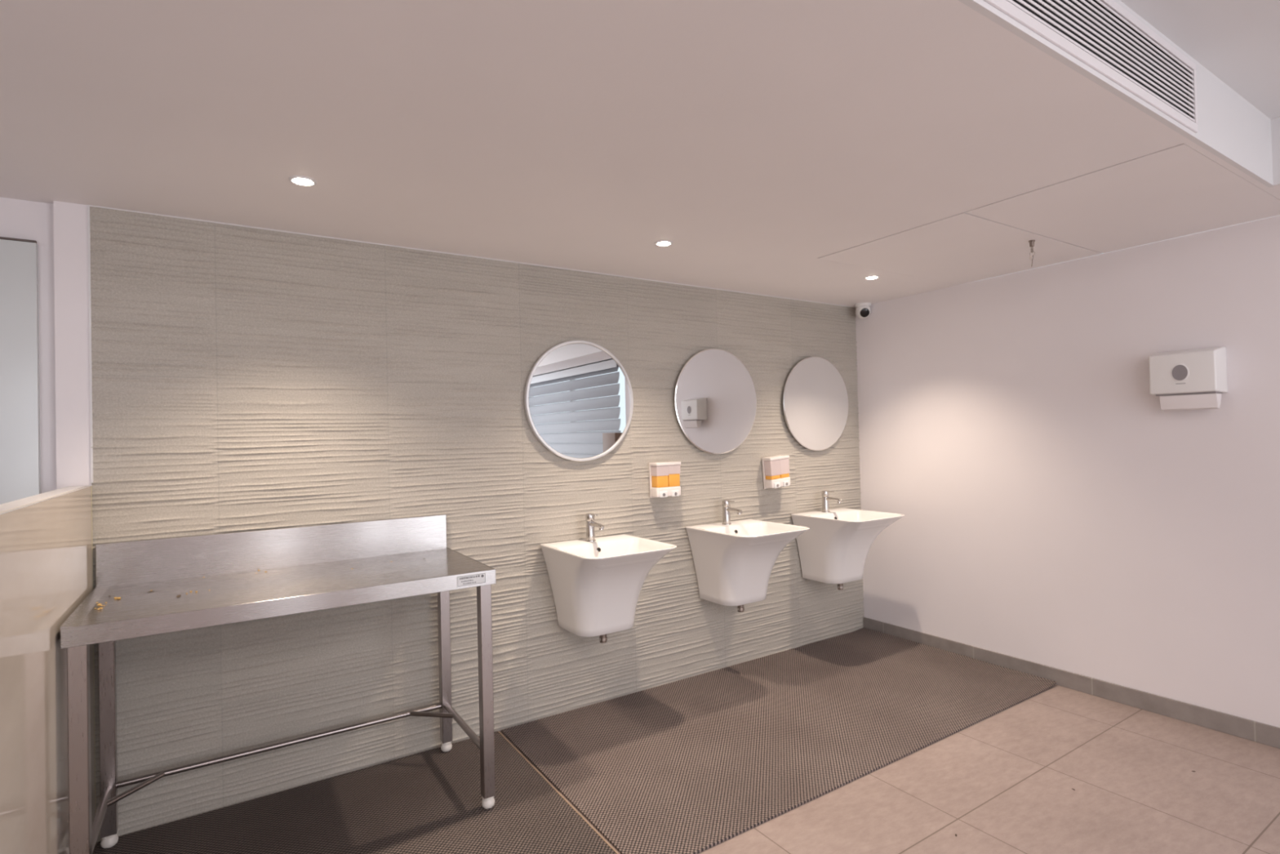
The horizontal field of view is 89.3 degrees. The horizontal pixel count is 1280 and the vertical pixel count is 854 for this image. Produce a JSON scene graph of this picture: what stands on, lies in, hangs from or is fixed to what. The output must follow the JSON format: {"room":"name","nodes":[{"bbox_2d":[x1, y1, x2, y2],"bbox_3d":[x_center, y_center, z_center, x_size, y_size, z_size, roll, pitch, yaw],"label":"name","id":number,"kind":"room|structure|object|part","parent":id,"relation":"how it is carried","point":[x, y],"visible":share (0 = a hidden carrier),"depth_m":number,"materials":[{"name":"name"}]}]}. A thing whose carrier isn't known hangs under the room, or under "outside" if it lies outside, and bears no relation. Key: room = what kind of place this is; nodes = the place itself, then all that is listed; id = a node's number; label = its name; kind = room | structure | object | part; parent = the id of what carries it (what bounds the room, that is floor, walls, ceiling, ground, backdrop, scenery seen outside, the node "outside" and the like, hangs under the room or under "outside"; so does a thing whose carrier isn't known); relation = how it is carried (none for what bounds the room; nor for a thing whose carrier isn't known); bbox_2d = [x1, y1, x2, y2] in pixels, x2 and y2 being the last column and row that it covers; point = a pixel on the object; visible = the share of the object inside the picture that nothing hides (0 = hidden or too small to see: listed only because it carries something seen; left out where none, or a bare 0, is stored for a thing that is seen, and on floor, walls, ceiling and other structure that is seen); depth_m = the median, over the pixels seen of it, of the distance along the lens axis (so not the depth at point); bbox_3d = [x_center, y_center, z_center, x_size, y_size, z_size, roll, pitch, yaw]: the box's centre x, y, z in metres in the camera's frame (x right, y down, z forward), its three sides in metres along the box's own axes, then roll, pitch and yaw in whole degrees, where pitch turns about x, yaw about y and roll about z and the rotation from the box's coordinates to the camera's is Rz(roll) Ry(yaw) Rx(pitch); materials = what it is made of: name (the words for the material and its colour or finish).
{"room":"public restroom","nodes":[
{"label":"public restroom","id":0,"kind":"room"},
{"bbox_2d":[0,485,87,512],"bbox_3d":[-1.224,0.773,1.163,0.051,1.207,2.398,-1,-1,-33],"label":"ledge","id":1,"kind":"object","parent":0,"point":[18,503],"depth_m":1.67,"materials":[{"name":"white paint"}]},
{"bbox_2d":[0,485,95,853],"bbox_3d":[-1.195,0.773,1.176,0.012,1.205,2.388,-1,-1,-33],"label":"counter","id":2,"kind":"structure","parent":1,"relation":"attached to","point":[46,544],"depth_m":1.53,"materials":[{"name":"beige tile"}]},
{"bbox_2d":[0,197,864,844],"bbox_3d":[-0.912,0.311,2.895,5.600,2.161,0.156,-1,-1,-33],"label":"wall","id":3,"kind":"structure","parent":0,"point":[244,379],"depth_m":2.69,"materials":[{"name":"grey tile"}]},
{"bbox_2d":[0,236,40,504],"bbox_3d":[-2.335,0.401,1.914,0.842,2.023,0.032,-1,-1,-33],"label":"window","id":4,"kind":"structure","parent":3,"relation":"in","point":[20,384],"depth_m":2.12,"materials":[{"name":"white glass"}]},
{"bbox_2d":[87,485,96,845],"bbox_3d":[-1.845,0.802,2.180,0.013,1.205,0.004,-1,-1,-33],"label":"trim","id":5,"kind":"structure","parent":3,"relation":"attached to","point":[87,486],"depth_m":2.18,"materials":[{"name":"beige tile"}]},
{"bbox_2d":[87,204,855,483],"bbox_3d":[-0.204,-0.308,3.282,3.972,0.946,0.005,-1,-1,-33],"label":"trim","id":6,"kind":"structure","parent":3,"relation":"attached to","point":[88,206],"depth_m":2.26,"materials":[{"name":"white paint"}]},
{"bbox_2d":[524,340,633,461],"bbox_3d":[-0.289,-0.129,3.204,0.598,0.598,0.024,-1,-1,-33],"label":"round mirror","id":7,"kind":"object","parent":3,"relation":"attached to","point":[579,397],"visible":1,"depth_m":3.19,"materials":[{"name":"white mirror"}]},
{"bbox_2d":[540,533,676,643],"bbox_3d":[-0.135,0.780,2.995,0.477,0.466,0.495,-1,-1,-33],"label":"washbasin","id":8,"kind":"object","parent":3,"relation":"attached to","point":[597,585],"visible":1,"depth_m":2.95,"materials":[{"name":"white ceramic"}]},
{"bbox_2d":[585,512,604,541],"bbox_3d":[-0.214,0.484,3.103,0.052,0.132,0.150,-1,-1,-33],"label":"tap","id":9,"kind":"object","parent":8,"relation":"on","point":[589,517],"visible":1,"depth_m":3.12,"materials":[{"name":"silver metal"}]},
{"bbox_3d":[-0.205,0.471,3.088,0.027,0.032,0.114,-1,-1,-33],"label":"spout","id":10,"kind":"part","parent":9,"relation":"part of","materials":[{"name":"silver metal"}]},
{"bbox_2d":[648,461,680,497],"bbox_3d":[0.135,0.279,3.434,0.160,0.186,0.078,-1,-1,-33],"label":"soap dispenser","id":11,"kind":"object","parent":3,"relation":"attached to","point":[664,482],"visible":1,"depth_m":3.42,"materials":[{"name":"white plastic"}]},
{"bbox_3d":[0.136,0.194,3.431,0.160,0.016,0.061,-1,-1,-33],"label":"lid","id":12,"kind":"part","parent":11,"relation":"part of","materials":[{"name":"white plastic"}]},
{"bbox_2d":[674,348,756,453],"bbox_3d":[0.433,-0.145,3.672,0.596,0.596,0.024,-1,-1,-33],"label":"round mirror","id":13,"kind":"object","parent":3,"relation":"attached to","point":[715,398],"visible":1,"depth_m":3.65,"materials":[{"name":"grey mirror"}]},
{"bbox_2d":[685,519,809,612],"bbox_3d":[0.587,0.769,3.462,0.477,0.466,0.495,-1,-1,-33],"label":"washbasin","id":14,"kind":"object","parent":3,"relation":"attached to","point":[734,562],"visible":1,"depth_m":3.42,"materials":[{"name":"white ceramic"}]},
{"bbox_2d":[721,499,742,524],"bbox_3d":[0.507,0.473,3.570,0.052,0.132,0.150,-1,-1,-33],"label":"tap","id":15,"kind":"object","parent":14,"relation":"on","point":[726,509],"visible":1,"depth_m":3.59,"materials":[{"name":"silver metal"}]},
{"bbox_3d":[0.517,0.461,3.555,0.027,0.032,0.114,-1,-1,-33],"label":"spout","id":16,"kind":"part","parent":15,"relation":"part of","materials":[{"name":"silver metal"}]},
{"bbox_2d":[761,454,790,488],"bbox_3d":[0.817,0.269,3.876,0.170,0.196,0.078,-1,-1,-33],"label":"soap dispenser","id":17,"kind":"object","parent":3,"relation":"attached to","point":[774,477],"visible":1,"depth_m":3.86,"materials":[{"name":"white plastic"}]},
{"bbox_3d":[0.814,0.184,3.870,0.160,0.016,0.061,-6,2,-33],"label":"lid","id":18,"kind":"part","parent":17,"relation":"part of","materials":[{"name":"white plastic"}]},
{"bbox_2d":[782,356,848,450],"bbox_3d":[1.117,-0.148,4.115,0.596,0.596,0.024,-1,-1,-33],"label":"round mirror","id":19,"kind":"object","parent":3,"relation":"attached to","point":[815,397],"visible":1,"depth_m":4.10,"materials":[{"name":"grey mirror"}]},
{"bbox_2d":[791,507,904,590],"bbox_3d":[1.265,0.759,3.901,0.477,0.466,0.495,-1,-1,-33],"label":"washbasin","id":20,"kind":"object","parent":3,"relation":"attached to","point":[836,546],"visible":0.98,"depth_m":3.85,"materials":[{"name":"white ceramic"}]},
{"bbox_2d":[821,490,842,512],"bbox_3d":[1.185,0.463,4.009,0.052,0.132,0.150,-1,-1,-33],"label":"tap","id":21,"kind":"object","parent":20,"relation":"on","point":[825,504],"visible":1,"depth_m":4.03,"materials":[{"name":"silver metal"}]},
{"bbox_3d":[1.195,0.450,3.994,0.027,0.032,0.114,-1,-1,-33],"label":"spout","id":22,"kind":"part","parent":21,"relation":"part of","materials":[{"name":"silver metal"}]},
{"bbox_2d":[0,0,1279,306],"bbox_3d":[0.791,-0.990,0.374,5.750,0.294,6.400,-1,-1,-33],"label":"ceiling","id":23,"kind":"structure","parent":0,"point":[764,140],"depth_m":1.71,"materials":[{"name":"paint"}]},
{"bbox_2d":[288,175,316,186],"bbox_3d":[-1.064,-0.773,2.047,0.080,0.009,0.080,-1,-1,-33],"label":"recessed light","id":24,"kind":"object","parent":23,"relation":"in","point":[296,180],"visible":1,"depth_m":2.04,"materials":[{"name":"white paint"}]},
{"bbox_3d":[-1.064,-0.772,2.047,0.054,0.008,0.054,-1,-1,-33],"label":"bulb","id":25,"kind":"part","parent":24,"relation":"part of","materials":[{"name":"white glass"}]},
{"bbox_2d":[654,240,672,246],"bbox_3d":[0.102,-0.790,2.803,0.080,0.009,0.080,-1,-1,-33],"label":"recessed light","id":26,"kind":"object","parent":23,"relation":"in","point":[664,242],"visible":1,"depth_m":2.79,"materials":[{"name":"white paint"}]},
{"bbox_3d":[0.102,-0.789,2.803,0.054,0.008,0.054,-1,-1,-33],"label":"bulb","id":27,"kind":"part","parent":26,"relation":"part of","materials":[{"name":"white glass"}]},
{"bbox_2d":[854,302,871,318],"bbox_3d":[1.467,-0.760,4.261,0.101,0.095,0.101,-1,-1,-33],"label":"security camera","id":28,"kind":"object","parent":23,"relation":"attached to","point":[863,310],"visible":1,"depth_m":4.22,"materials":[{"name":"white plastic"}]},
{"bbox_2d":[863,275,879,279],"bbox_3d":[1.258,-0.808,3.519,0.080,0.009,0.080,-1,-1,-33],"label":"recessed light","id":29,"kind":"object","parent":23,"relation":"in","point":[873,277],"visible":1,"depth_m":3.50,"materials":[{"name":"white paint"}]},
{"bbox_3d":[1.258,-0.807,3.519,0.054,0.008,0.054,-1,-1,-33],"label":"bulb","id":30,"kind":"part","parent":29,"relation":"part of","materials":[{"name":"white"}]},
{"bbox_2d":[817,212,1102,284],"bbox_3d":[1.549,-0.817,3.130,1.184,0.039,0.726,-1,-1,-33],"label":"access panel","id":31,"kind":"object","parent":23,"relation":"attached to","point":[962,248],"visible":0.99,"depth_m":3.06,"materials":[{"name":"paint"}]},
{"bbox_2d":[1029,246,1035,266],"bbox_3d":[1.752,-0.762,2.898,0.019,0.094,0.022,-1,-1,-3],"label":"ring","id":32,"kind":"object","parent":31,"relation":"hanging from","point":[1031,257],"visible":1,"depth_m":2.89,"materials":[{"name":"silver metal"}]},
{"bbox_2d":[983,0,1198,133],"bbox_3d":[0.732,-0.942,1.322,2.104,0.200,0.020,-1,-1,-33],"label":"ceiling vent","id":33,"kind":"object","parent":23,"relation":"in","point":[1103,35],"visible":0.98,"depth_m":1.62,"materials":[{"name":"white metal"}]},
{"bbox_2d":[957,0,1279,187],"bbox_3d":[1.177,-0.984,-0.782,5.140,0.234,4.040,-1,-1,-33],"label":"ceiling bulkhead","id":34,"kind":"structure","parent":23,"relation":"attached to","point":[1230,128],"depth_m":1.98,"materials":[{"name":"white paint"}]},
{"bbox_2d":[964,143,1279,253],"bbox_3d":[1.933,-0.847,2.536,1.184,0.012,0.677,-1,-1,-33],"label":"access panel","id":35,"kind":"object","parent":23,"relation":"attached to","point":[1176,191],"visible":0.83,"depth_m":2.45,"materials":[{"name":"paint"}]},
{"bbox_2d":[93,684,1279,853],"bbox_3d":[0.846,1.367,0.343,5.750,0.100,6.400,-1,-1,-33],"label":"floor","id":36,"kind":"structure","parent":0,"point":[1004,782],"depth_m":2.34,"materials":[{"name":"beige tile"}]},
{"bbox_2d":[93,730,618,853],"bbox_3d":[-0.904,1.375,2.054,1.408,0.010,1.203,-1,-1,-33],"label":"rubber mat","id":37,"kind":"object","parent":36,"relation":"on","point":[428,802],"visible":0.94,"depth_m":2.28,"materials":[{"name":"grey rubber"}]},
{"bbox_2d":[60,514,496,853],"bbox_3d":[-1.171,0.881,2.262,1.186,0.998,0.595,-1,-1,-33],"label":"work table","id":38,"kind":"object","parent":37,"relation":"on","point":[308,568],"visible":0.99,"depth_m":2.23,"materials":[{"name":"grey metal"}]},
{"bbox_3d":[-1.494,0.936,1.730,0.041,0.804,0.041,-1,-1,-33],"label":"leg","id":39,"kind":"part","parent":38,"relation":"part of","materials":[{"name":"silver metal"}]},
{"bbox_3d":[-1.627,1.191,1.941,0.025,0.025,0.480,-1,-1,-33],"label":"rail","id":40,"kind":"part","parent":38,"relation":"part of","materials":[{"name":"silver metal"}]},
{"bbox_3d":[-1.773,0.948,2.160,0.041,0.804,0.041,-1,-1,-33],"label":"leg","id":41,"kind":"part","parent":38,"relation":"part of","materials":[{"name":"silver metal"}]},
{"bbox_2d":[94,558,424,609],"bbox_3d":[-1.320,0.529,2.335,1.007,0.007,0.303,-1,-1,-44],"label":"crumbs","id":42,"kind":"object","parent":38,"relation":"on","point":[177,596],"visible":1,"depth_m":2.02,"materials":[{"name":"brown food"}]},
{"bbox_2d":[95,514,446,586],"bbox_3d":[-1.340,0.487,2.506,1.177,0.196,0.020,-1,-1,-33],"label":"backsplash","id":43,"kind":"structure","parent":38,"relation":"attached to","point":[144,561],"depth_m":2.44,"materials":[{"name":"silver metal"}]},
{"bbox_3d":[-1.299,1.190,2.460,1.085,0.021,0.021,-1,-1,-33],"label":"rail","id":44,"kind":"part","parent":38,"relation":"part of","materials":[{"name":"silver metal"}]},
{"bbox_3d":[-0.835,0.934,2.768,0.041,0.804,0.041,-1,-1,-33],"label":"leg","id":45,"kind":"part","parent":38,"relation":"part of","materials":[{"name":"silver metal"}]},
{"bbox_3d":[-0.689,1.177,2.548,0.025,0.025,0.480,-1,-1,-33],"label":"rail","id":46,"kind":"part","parent":38,"relation":"part of","materials":[{"name":"silver metal"}]},
{"bbox_2d":[457,573,484,586],"bbox_3d":[-0.595,0.539,2.290,0.100,0.033,0.001,-1,-1,-33],"label":"label","id":47,"kind":"object","parent":38,"relation":"attached to","point":[463,579],"depth_m":2.29,"materials":[{"name":"grey"}]},
{"bbox_3d":[-0.556,0.922,2.338,0.041,0.804,0.041,-1,-1,-33],"label":"leg","id":48,"kind":"part","parent":38,"relation":"part of","materials":[{"name":"silver metal"}]},
{"bbox_2d":[501,626,1056,853],"bbox_3d":[0.753,1.346,3.136,2.529,0.019,1.188,-1,-1,-33],"label":"rubber mat","id":49,"kind":"object","parent":36,"relation":"on","point":[691,765],"visible":1,"depth_m":2.86,"materials":[{"name":"grey rubber"}]},
{"bbox_2d":[855,215,1279,727],"bbox_3d":[3.183,0.201,1.859,0.150,2.161,6.350,-1,-1,-33],"label":"wall","id":50,"kind":"structure","parent":0,"point":[1055,516],"depth_m":3.20,"materials":[{"name":"white paint"}]},
{"bbox_2d":[863,617,1279,748],"bbox_3d":[3.183,1.239,1.736,0.011,0.083,6.194,-1,-1,-33],"label":"baseboard","id":51,"kind":"structure","parent":50,"relation":"attached to","point":[1257,731],"depth_m":3.13,"materials":[{"name":"grey tile"}]},
{"bbox_2d":[1148,346,1227,395],"bbox_3d":[2.388,-0.239,2.832,0.115,0.197,0.242,-1,-1,-33],"label":"paper towel dispenser","id":52,"kind":"object","parent":50,"relation":"attached to","point":[1201,371],"visible":1,"depth_m":2.78,"materials":[{"name":"white plastic"}]},
{"bbox_2d":[1160,393,1222,410],"bbox_3d":[2.390,-0.106,2.816,0.063,0.064,0.196,-1,-1,-33],"label":"paper towel","id":53,"kind":"object","parent":52,"relation":"in","point":[1209,401],"visible":1,"depth_m":2.79,"materials":[{"name":"white paper"}]},
{"bbox_2d":[1120,0,1279,119],"bbox_3d":[1.173,-1.151,-0.780,5.140,0.100,4.040,-1,-1,-33],"label":"ceiling","id":54,"kind":"structure","parent":0,"point":[1237,42],"depth_m":1.79,"materials":[{"name":"white paint"}]}
]}

